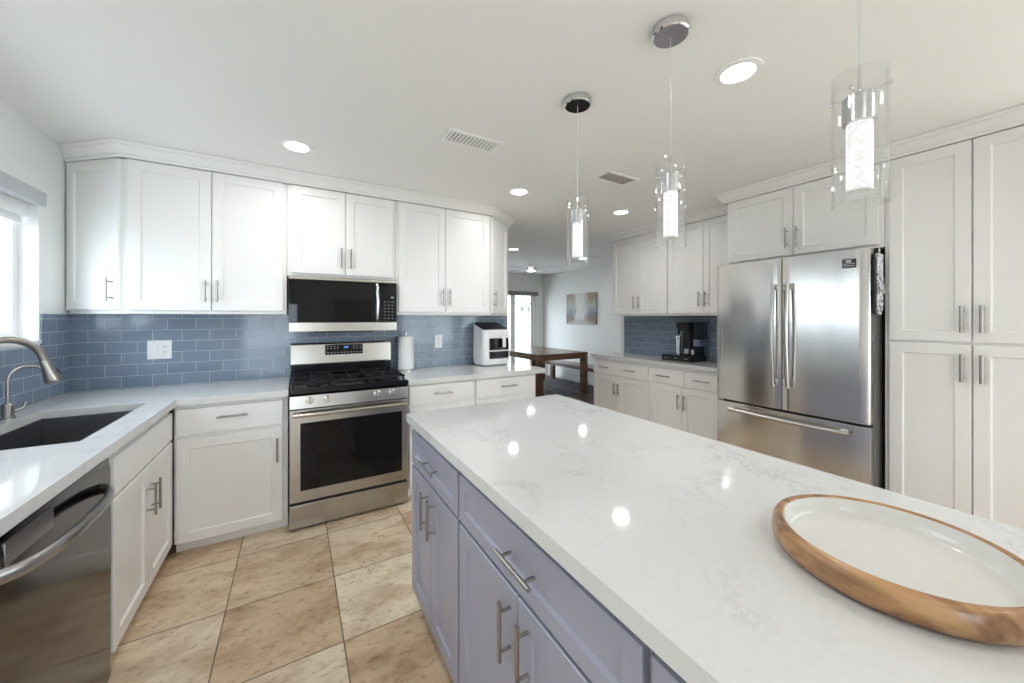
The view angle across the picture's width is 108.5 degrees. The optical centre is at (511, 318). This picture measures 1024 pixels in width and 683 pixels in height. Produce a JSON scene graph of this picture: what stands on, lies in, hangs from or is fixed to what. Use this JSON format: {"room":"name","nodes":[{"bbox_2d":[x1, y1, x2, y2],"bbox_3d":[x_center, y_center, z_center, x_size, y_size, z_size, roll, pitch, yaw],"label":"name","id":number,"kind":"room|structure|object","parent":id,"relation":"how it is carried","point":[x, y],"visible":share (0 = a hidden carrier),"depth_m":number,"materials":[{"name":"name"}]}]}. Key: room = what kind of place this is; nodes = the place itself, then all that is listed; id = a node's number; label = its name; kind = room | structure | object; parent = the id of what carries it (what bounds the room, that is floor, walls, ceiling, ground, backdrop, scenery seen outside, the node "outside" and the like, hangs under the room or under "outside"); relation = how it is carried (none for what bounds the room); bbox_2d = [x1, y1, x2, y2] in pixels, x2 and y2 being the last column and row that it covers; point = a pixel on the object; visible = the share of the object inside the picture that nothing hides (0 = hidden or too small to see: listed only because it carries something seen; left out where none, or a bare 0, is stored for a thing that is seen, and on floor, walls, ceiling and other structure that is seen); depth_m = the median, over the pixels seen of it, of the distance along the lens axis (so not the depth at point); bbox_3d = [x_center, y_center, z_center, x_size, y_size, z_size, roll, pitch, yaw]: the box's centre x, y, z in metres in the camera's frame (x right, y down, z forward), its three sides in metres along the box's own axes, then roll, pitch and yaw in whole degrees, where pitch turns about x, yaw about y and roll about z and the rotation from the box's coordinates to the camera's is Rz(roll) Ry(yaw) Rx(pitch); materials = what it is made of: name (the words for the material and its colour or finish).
{"room":"kitchen","nodes":[
{"label":"kitchen","id":0,"kind":"room"},
{"bbox_2d":[0,100,71,414],"bbox_3d":[-2.328,0.164,1.413,0.157,2.420,9.970,0,0,-30],"label":"wall","id":1,"kind":"structure","parent":0,"point":[28,154],"depth_m":2.07,"materials":[{"name":"paint"}]},
{"bbox_2d":[0,203,41,347],"bbox_3d":[-2.210,-0.273,1.217,0.162,0.825,1.833,0,0,-30],"label":"window","id":2,"kind":"structure","parent":1,"relation":"in","point":[19,243],"depth_m":2.00,"materials":[{"name":"white glass"}]},
{"bbox_2d":[0,171,46,223],"bbox_3d":[-2.127,-0.596,1.198,0.106,0.175,1.875,0,0,-30],"label":"roller shade","id":3,"kind":"object","parent":2,"relation":"attached to","point":[16,195],"visible":1,"depth_m":1.87,"materials":[{"name":"grey"}]},
{"bbox_2d":[0,314,71,414],"bbox_3d":[-2.232,0.217,1.397,0.007,0.484,2.140,0,0,-30],"label":"tile backsplash","id":4,"kind":"structure","parent":1,"relation":"attached to","point":[26,384],"depth_m":2.04,"materials":[{"name":"blue tile"}]},
{"bbox_2d":[0,377,289,536],"bbox_3d":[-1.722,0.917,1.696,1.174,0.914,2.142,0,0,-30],"label":"countertop","id":5,"kind":"structure","parent":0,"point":[30,477],"depth_m":1.61,"materials":[{"name":"white stone"}]},
{"bbox_2d":[0,365,40,419],"bbox_3d":[-2.300,0.340,1.733,0.048,0.239,0.143,0,0,9],"label":"filter faucet","id":6,"kind":"object","parent":5,"relation":"on","point":[8,410],"visible":0.91,"depth_m":1.68,"materials":[{"name":"silver metal"}]},
{"bbox_2d":[0,337,62,383],"bbox_3d":[-2.159,0.269,1.553,0.107,0.381,0.373,0,0,2],"label":"kitchen faucet","id":7,"kind":"object","parent":5,"relation":"on","point":[50,374],"visible":1,"depth_m":1.67,"materials":[{"name":"silver metal"}]},
{"bbox_2d":[0,411,131,449],"bbox_3d":[-1.976,0.611,1.604,0.417,0.220,0.777,0,0,-30],"label":"sink","id":8,"kind":"object","parent":5,"relation":"in","point":[49,431],"visible":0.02,"depth_m":1.86,"materials":[{"name":"metal"}]},
{"bbox_2d":[71,158,507,515],"bbox_3d":[-1.441,0.164,3.178,3.175,2.420,0.127,0,0,-30],"label":"wall","id":9,"kind":"structure","parent":0,"point":[109,351],"depth_m":2.67,"materials":[{"name":"tile"}]},
{"bbox_2d":[66,158,123,313],"bbox_3d":[-2.548,-0.494,2.262,0.324,0.932,0.331,0,0,-30],"label":"upper cabinet","id":10,"kind":"object","parent":9,"relation":"attached to","point":[94,188],"visible":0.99,"depth_m":2.23,"materials":[{"name":"white paint"}]},
{"bbox_2d":[147,340,171,359],"bbox_3d":[-2.415,0.215,2.525,0.126,0.128,0.010,0,0,-30],"label":"wall outlet","id":11,"kind":"object","parent":9,"relation":"attached to","point":[156,349],"visible":1,"depth_m":2.52,"materials":[{"name":"white plastic"}]},
{"bbox_2d":[161,345,167,353],"bbox_3d":[-2.392,0.215,2.537,0.033,0.066,0.004,0,0,-30],"label":"socket","id":12,"kind":"object","parent":11,"relation":"attached to","point":[164,348],"depth_m":2.54,"materials":[{"name":"white plastic"}]},
{"bbox_2d":[124,159,287,314],"bbox_3d":[-2.037,-0.494,2.535,0.836,0.932,0.376,0,0,-30],"label":"upper cabinet","id":13,"kind":"object","parent":9,"relation":"attached to","point":[196,241],"visible":0.97,"depth_m":2.38,"materials":[{"name":"white paint"}]},
{"bbox_2d":[59,138,514,227],"bbox_3d":[-1.304,-1.002,2.959,3.272,0.083,0.401,0,0,-30],"label":"trim","id":14,"kind":"structure","parent":9,"relation":"attached to","point":[106,148],"depth_m":2.50,"materials":[{"name":"white paint"}]},
{"bbox_2d":[72,279,507,390],"bbox_3d":[-1.410,0.067,3.127,3.162,0.786,0.007,0,0,-30],"label":"tile backsplash","id":15,"kind":"structure","parent":9,"relation":"attached to","point":[109,351],"depth_m":2.67,"materials":[{"name":"blue tile"}]},
{"bbox_2d":[287,184,395,279],"bbox_3d":[-1.347,-0.634,2.941,0.761,0.652,0.376,0,0,-30],"label":"upper cabinet","id":16,"kind":"object","parent":9,"relation":"attached to","point":[330,233],"visible":0.92,"depth_m":2.79,"materials":[{"name":"white paint"}]},
{"bbox_2d":[289,275,396,332],"bbox_3d":[-1.334,-0.100,2.925,0.748,0.412,0.417,0,0,-30],"label":"microwave","id":17,"kind":"object","parent":16,"relation":"attached to","point":[317,304],"visible":1,"depth_m":2.77,"materials":[{"name":"grey"}]},
{"bbox_2d":[435,335,441,347],"bbox_3d":[-0.703,0.221,3.533,0.077,0.128,0.009,0,0,-30],"label":"wall outlet","id":18,"kind":"object","parent":9,"relation":"attached to","point":[438,338],"visible":1,"depth_m":3.53,"materials":[{"name":"white plastic"}]},
{"bbox_2d":[396,201,489,315],"bbox_3d":[-0.645,-0.494,3.355,0.865,0.932,0.376,0,0,-30],"label":"upper cabinet","id":19,"kind":"object","parent":9,"relation":"attached to","point":[443,255],"visible":0.88,"depth_m":3.19,"materials":[{"name":"white paint"}]},
{"bbox_2d":[481,216,507,315],"bbox_3d":[-0.120,-0.494,3.680,0.361,0.932,0.347,0,0,-30],"label":"upper cabinet","id":20,"kind":"object","parent":9,"relation":"attached to","point":[498,230],"visible":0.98,"depth_m":3.62,"materials":[{"name":"white paint"}]},
{"bbox_2d":[107,392,593,682],"bbox_3d":[0.500,1.434,3.088,6.730,0.120,10.230,0,0,-30],"label":"floor","id":21,"kind":"structure","parent":0,"point":[332,601],"depth_m":1.72,"materials":[{"name":"tile"}]},
{"bbox_2d":[0,458,114,682],"bbox_3d":[-1.586,0.939,0.997,0.654,0.866,0.645,0,0,-30],"label":"dishwasher","id":22,"kind":"object","parent":21,"relation":"on","point":[55,563],"visible":0.96,"depth_m":1.09,"materials":[{"name":"grey metal"}]},
{"bbox_2d":[107,412,171,653],"bbox_3d":[-1.754,0.937,1.753,0.118,0.872,0.821,0,0,-30],"label":"base cabinet","id":23,"kind":"object","parent":21,"relation":"on","point":[141,469],"visible":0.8,"depth_m":1.66,"materials":[{"name":"white paint"}]},
{"bbox_2d":[174,395,288,552],"bbox_3d":[-1.839,0.937,2.492,0.560,0.872,0.650,0,0,-30],"label":"base cabinet","id":24,"kind":"object","parent":21,"relation":"on","point":[231,459],"visible":0.91,"depth_m":2.24,"materials":[{"name":"white paint"}]},
{"bbox_2d":[289,340,407,529],"bbox_3d":[-1.248,0.786,2.803,0.757,1.175,0.708,0,0,-30],"label":"gas range","id":25,"kind":"object","parent":21,"relation":"on","point":[348,428],"visible":1,"depth_m":2.56,"materials":[{"name":"grey metal"}]},
{"bbox_2d":[289,372,407,394],"bbox_3d":[-1.244,0.476,2.797,0.757,0.036,0.567,0,0,-30],"label":"cooktop","id":26,"kind":"object","parent":25,"relation":"in","point":[390,383],"depth_m":2.59,"materials":[{"name":"black metal"}]},
{"bbox_2d":[412,429,461,682],"bbox_3d":[-0.085,0.937,1.672,0.658,0.872,0.589,0,0,-30],"label":"base cabinet","id":27,"kind":"object","parent":21,"relation":"on","point":[436,522],"visible":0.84,"depth_m":1.47,"materials":[{"name":"purple paint"}]},
{"bbox_2d":[406,379,473,495],"bbox_3d":[-0.691,0.937,3.167,0.555,0.872,0.650,0,0,-30],"label":"base cabinet","id":28,"kind":"object","parent":21,"relation":"on","point":[452,394],"visible":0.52,"depth_m":2.88,"materials":[{"name":"white paint"}]},
{"bbox_2d":[474,374,534,404],"bbox_3d":[-0.185,0.937,3.465,0.615,0.872,0.650,0,0,-30],"label":"base cabinet","id":29,"kind":"object","parent":21,"relation":"on","point":[496,389],"visible":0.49,"depth_m":3.20,"materials":[{"name":"white paint"}]},
{"bbox_2d":[390,361,545,384],"bbox_3d":[-0.393,0.480,3.346,1.257,0.040,0.644,0,0,-30],"label":"countertop","id":30,"kind":"structure","parent":29,"relation":"on","point":[423,375],"depth_m":3.19,"materials":[{"name":"white stone"}]},
{"bbox_2d":[397,331,414,370],"bbox_3d":[-0.942,0.285,3.272,0.156,0.350,0.156,0,0,-30],"label":"paper towel holder","id":31,"kind":"object","parent":30,"relation":"on","point":[405,332],"visible":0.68,"depth_m":3.25,"materials":[{"name":"silver metal"}]},
{"bbox_2d":[398,336,413,369],"bbox_3d":[-0.942,0.304,3.272,0.135,0.291,0.135,0,0,-30],"label":"paper towel roll","id":32,"kind":"object","parent":31,"relation":"on","point":[405,343],"visible":0.99,"depth_m":3.21,"materials":[{"name":"white paper"}]},
{"bbox_2d":[466,322,508,365],"bbox_3d":[-0.222,0.250,3.638,0.380,0.420,0.305,0,0,-34],"label":"air fryer","id":33,"kind":"object","parent":30,"relation":"on","point":[491,339],"visible":1,"depth_m":3.57,"materials":[{"name":"white plastic"}]},
{"bbox_2d":[488,336,508,358],"bbox_3d":[-0.124,0.280,3.568,0.245,0.224,0.075,0,0,-30],"label":"basket","id":34,"kind":"object","parent":33,"relation":"on","point":[498,346],"depth_m":3.56,"materials":[{"name":"plastic"}]},
{"bbox_2d":[459,474,653,682],"bbox_3d":[0.265,0.937,1.078,0.658,0.872,0.786,0,0,-30],"label":"base cabinet","id":35,"kind":"object","parent":21,"relation":"on","point":[524,618],"visible":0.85,"depth_m":0.90,"materials":[{"name":"purple paint"}]},
{"bbox_2d":[544,375,593,395],"bbox_3d":[0.383,1.369,7.417,2.220,0.009,2.130,0,0,-30],"label":"area rug","id":36,"kind":"object","parent":21,"relation":"on","point":[563,387],"visible":0.27,"depth_m":7.27,"materials":[{"name":"carpet"}]},
{"bbox_2d":[509,346,587,396],"bbox_3d":[0.457,0.988,7.193,1.080,0.751,1.790,0,0,-30],"label":"dining table","id":37,"kind":"object","parent":36,"relation":"on","point":[536,355],"visible":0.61,"depth_m":6.62,"materials":[{"name":"brown wood"}]},
{"bbox_2d":[544,360,593,379],"bbox_3d":[1.252,1.143,7.528,0.370,0.441,1.920,0,0,-30],"label":"bench","id":38,"kind":"object","parent":36,"relation":"on","point":[563,363],"visible":0.3,"depth_m":7.69,"materials":[{"name":"brown wood"}]},
{"bbox_2d":[594,357,649,420],"bbox_3d":[1.458,0.937,4.552,0.473,0.872,0.888,0,0,-30],"label":"base cabinet","id":39,"kind":"object","parent":21,"relation":"on","point":[620,386],"visible":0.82,"depth_m":4.40,"materials":[{"name":"white paint"}]},
{"bbox_2d":[590,352,716,372],"bbox_3d":[1.717,0.449,4.129,0.460,0.102,1.930,0,0,-30],"label":"countertop","id":40,"kind":"structure","parent":39,"relation":"on","point":[708,366],"depth_m":3.96,"materials":[{"name":"white stone"}]},
{"bbox_2d":[676,322,707,355],"bbox_3d":[1.922,0.217,3.944,0.230,0.358,0.250,0,0,-30],"label":"coffee maker","id":41,"kind":"object","parent":40,"relation":"on","point":[693,345],"visible":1,"depth_m":3.90,"materials":[{"name":"black plastic"}]},
{"bbox_2d":[652,652,686,682],"bbox_3d":[0.664,0.937,0.399,0.658,0.872,0.786,0,0,-30],"label":"base cabinet","id":42,"kind":"object","parent":21,"relation":"on","point":[662,672],"visible":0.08,"depth_m":0.56,"materials":[{"name":"purple paint"}]},
{"bbox_2d":[406,394,1023,682],"bbox_3d":[0.464,0.480,1.018,0.907,0.040,2.298,0,0,-30],"label":"countertop","id":43,"kind":"structure","parent":42,"relation":"on","point":[669,529],"depth_m":0.77,"materials":[{"name":"white stone"}]},
{"bbox_2d":[771,494,1023,645],"bbox_3d":[0.702,0.433,0.682,0.362,0.053,0.362,0,0,-30],"label":"round tray","id":44,"kind":"object","parent":43,"relation":"on","point":[915,568],"visible":1,"depth_m":0.65,"materials":[{"name":"white ceramic"}]},
{"bbox_2d":[650,364,720,440],"bbox_3d":[1.885,0.937,3.827,0.473,0.872,0.789,0,0,-30],"label":"base cabinet","id":45,"kind":"object","parent":21,"relation":"on","point":[683,399],"visible":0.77,"depth_m":3.70,"materials":[{"name":"white paint"}]},
{"bbox_2d":[717,247,884,488],"bbox_3d":[2.202,0.476,2.763,0.905,1.795,0.916,0,0,-30],"label":"refrigerator","id":46,"kind":"object","parent":21,"relation":"on","point":[801,341],"visible":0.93,"depth_m":2.45,"materials":[{"name":"grey metal"}]},
{"bbox_2d":[843,260,854,266],"bbox_3d":[2.063,-0.338,2.257,0.001,0.036,0.056,0,0,-30],"label":"print","id":47,"kind":"object","parent":46,"relation":"attached to","point":[846,263],"depth_m":2.26,"materials":[{"name":"grey"}]},
{"bbox_2d":[872,251,876,313],"bbox_3d":[2.152,-0.213,2.187,0.046,0.374,0.012,0,0,-30],"label":"oven mitt","id":48,"kind":"object","parent":46,"relation":"hanging from","point":[874,259],"visible":1,"depth_m":2.18,"materials":[{"name":"black fabric"}]},
{"bbox_2d":[875,248,884,314],"bbox_3d":[2.230,-0.223,2.233,0.134,0.404,0.012,0,0,-30],"label":"oven mitt","id":49,"kind":"object","parent":46,"relation":"hanging from","point":[880,280],"visible":0.94,"depth_m":2.22,"materials":[{"name":"fabric"}]},
{"bbox_2d":[885,125,1023,529],"bbox_3d":[2.739,0.207,2.123,0.732,2.333,0.699,0,0,-30],"label":"pantry cabinet","id":50,"kind":"object","parent":21,"relation":"on","point":[954,213],"visible":0.94,"depth_m":2.01,"materials":[{"name":"white paint"}]},
{"bbox_2d":[0,0,1023,275],"bbox_3d":[0.500,-1.121,3.088,6.730,0.150,10.230,0,0,-30],"label":"ceiling","id":51,"kind":"structure","parent":0,"point":[374,87],"depth_m":1.65,"materials":[{"name":"white paint"}]},
{"bbox_2d":[279,139,313,153],"bbox_3d":[-1.305,-1.041,2.236,0.184,0.008,0.184,0,0,-30],"label":"recessed light","id":52,"kind":"object","parent":51,"relation":"in","point":[293,145],"visible":1,"depth_m":2.23,"materials":[{"name":"white plastic"}]},
{"bbox_2d":[439,128,503,153],"bbox_3d":[-0.236,-1.041,2.174,0.345,0.008,0.160,0,0,-30],"label":"ceiling vent","id":53,"kind":"object","parent":51,"relation":"in","point":[453,136],"visible":1,"depth_m":2.16,"materials":[{"name":"white metal"}]},
{"bbox_2d":[508,188,529,195],"bbox_3d":[0.058,-1.041,3.038,0.184,0.008,0.184,0,0,-30],"label":"recessed light","id":54,"kind":"object","parent":51,"relation":"in","point":[514,191],"visible":1,"depth_m":3.03,"materials":[{"name":"white plastic"}]},
{"bbox_2d":[508,265,559,272],"bbox_3d":[0.369,-1.006,7.647,1.165,0.078,1.121,0,0,-30],"label":"ceiling fan","id":55,"kind":"object","parent":51,"relation":"attached to","point":[530,268],"visible":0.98,"depth_m":7.55,"materials":[{"name":"white"}]},
{"bbox_2d":[564,92,590,264],"bbox_3d":[0.315,-0.651,1.766,0.126,0.788,0.126,0,0,-30],"label":"pendant light","id":56,"kind":"object","parent":51,"relation":"hanging from","point":[579,102],"visible":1,"depth_m":1.75,"materials":[{"name":"white glass"}]},
{"bbox_2d":[588,256,606,258],"bbox_3d":[1.490,-1.041,6.345,0.320,0.008,0.160,0,0,-30],"label":"ceiling vent","id":57,"kind":"object","parent":51,"relation":"in","point":[594,257],"visible":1,"depth_m":6.30,"materials":[{"name":"white"}]},
{"bbox_2d":[592,170,639,185],"bbox_3d":[0.780,-1.042,2.754,0.325,0.006,0.165,0,0,-30],"label":"ceiling vent","id":58,"kind":"object","parent":51,"relation":"in","point":[611,177],"visible":1,"depth_m":2.75,"materials":[{"name":"white metal"}]},
{"bbox_2d":[611,209,630,214],"bbox_3d":[1.072,-1.041,3.624,0.184,0.008,0.184,0,0,-30],"label":"recessed light","id":59,"kind":"object","parent":51,"relation":"in","point":[621,211],"visible":1,"depth_m":3.62,"materials":[{"name":"white plastic"}]},
{"bbox_2d":[652,14,689,239],"bbox_3d":[0.572,-0.651,1.329,0.126,0.788,0.126,0,0,-30],"label":"pendant light","id":60,"kind":"object","parent":51,"relation":"hanging from","point":[672,30],"visible":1,"depth_m":1.31,"materials":[{"name":"white glass"}]},
{"bbox_2d":[713,57,763,86],"bbox_3d":[0.960,-1.041,1.565,0.184,0.008,0.184,0,0,-30],"label":"recessed light","id":61,"kind":"object","parent":51,"relation":"in","point":[742,70],"visible":1,"depth_m":1.55,"materials":[{"name":"white plastic"}]},
{"bbox_2d":[829,0,892,195],"bbox_3d":[0.833,-0.659,0.884,0.126,0.774,0.126,0,0,-30],"label":"pendant light","id":62,"kind":"object","parent":51,"relation":"hanging from","point":[860,108],"visible":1,"depth_m":0.86,"materials":[{"name":"white glass"}]},
{"bbox_2d":[508,273,543,346],"bbox_3d":[-2.059,0.164,7.436,6.730,2.420,0.140,0,0,-30],"label":"wall","id":63,"kind":"structure","parent":0,"point":[521,282],"depth_m":8.91,"materials":[{"name":"paint"}]},
{"bbox_2d":[508,290,534,361],"bbox_3d":[-0.415,0.359,8.403,2.205,2.030,0.100,0,0,-30],"label":"door","id":64,"kind":"structure","parent":63,"relation":"in","point":[512,303],"depth_m":8.66,"materials":[{"name":"white wood"}]},
{"bbox_2d":[508,291,537,295],"bbox_3d":[-0.380,-0.586,8.290,2.290,0.090,0.088,0,0,-30],"label":"window valance","id":65,"kind":"object","parent":63,"relation":"attached to","point":[524,293],"visible":0.44,"depth_m":8.62,"materials":[{"name":"grey fabric"}]},
{"bbox_2d":[544,264,620,380],"bbox_3d":[1.827,0.164,7.350,0.120,2.420,3.950,0,0,-30],"label":"wall","id":66,"kind":"structure","parent":0,"point":[605,336],"depth_m":7.85,"materials":[{"name":"paint"}]},
{"bbox_2d":[545,371,593,385],"bbox_3d":[1.739,1.324,7.367,0.014,0.100,3.828,0,0,-30],"label":"baseboard","id":67,"kind":"structure","parent":66,"relation":"attached to","point":[571,378],"depth_m":8.15,"materials":[{"name":"white"}]},
{"bbox_2d":[566,292,596,324],"bbox_3d":[1.461,-0.201,7.819,0.034,0.655,0.934,0,0,-30],"label":"painting","id":68,"kind":"object","parent":66,"relation":"attached to","point":[581,308],"visible":1,"depth_m":7.78,"materials":[{"name":"fabric"}]},
{"bbox_2d":[621,316,716,361],"bbox_3d":[3.652,0.164,2.709,1.439,2.420,6.140,0,0,-30],"label":"wall","id":69,"kind":"structure","parent":0,"point":[644,335],"depth_m":4.46,"materials":[{"name":"tile"}]},
{"bbox_2d":[612,230,668,315],"bbox_3d":[1.602,-0.494,4.384,0.400,0.932,0.803,0,0,-30],"label":"upper cabinet","id":70,"kind":"object","parent":69,"relation":"attached to","point":[639,263],"visible":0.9,"depth_m":4.26,"materials":[{"name":"white paint"}]},
{"bbox_2d":[668,215,726,315],"bbox_3d":[2.010,-0.494,3.690,0.400,0.932,0.803,0,0,-30],"label":"upper cabinet","id":71,"kind":"object","parent":69,"relation":"attached to","point":[694,257],"visible":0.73,"depth_m":3.68,"materials":[{"name":"white paint"}]},
{"bbox_2d":[727,163,884,264],"bbox_3d":[2.318,-0.700,2.841,0.730,0.519,0.960,0,0,-30],"label":"upper cabinet","id":72,"kind":"object","parent":69,"relation":"attached to","point":[814,217],"visible":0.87,"depth_m":2.60,"materials":[{"name":"white paint"}]},
{"bbox_2d":[604,104,1023,242],"bbox_3d":[2.079,-1.002,3.236,0.755,0.083,3.412,0,0,-30],"label":"trim","id":73,"kind":"structure","parent":69,"relation":"attached to","point":[1012,117],"depth_m":2.28,"materials":[{"name":"white paint"}]},
{"label":"outside","id":74,"kind":"structure","parent":0,"visible":0},
{"bbox_2d":[509,356,528,364],"bbox_3d":[1.021,1.594,5.721,38.000,0.160,42.000,0,0,-30],"label":"ground","id":75,"kind":"structure","parent":74,"point":[517,360],"depth_m":13.23,"materials":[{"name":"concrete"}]},
{"bbox_2d":[508,295,529,346],"bbox_3d":[0.510,-0.656,15.957,12.500,4.340,0.238,0,0,-30],"label":"house","id":76,"kind":"structure","parent":75,"relation":"on","point":[522,311],"depth_m":15.80,"materials":[{"name":"white paint"}]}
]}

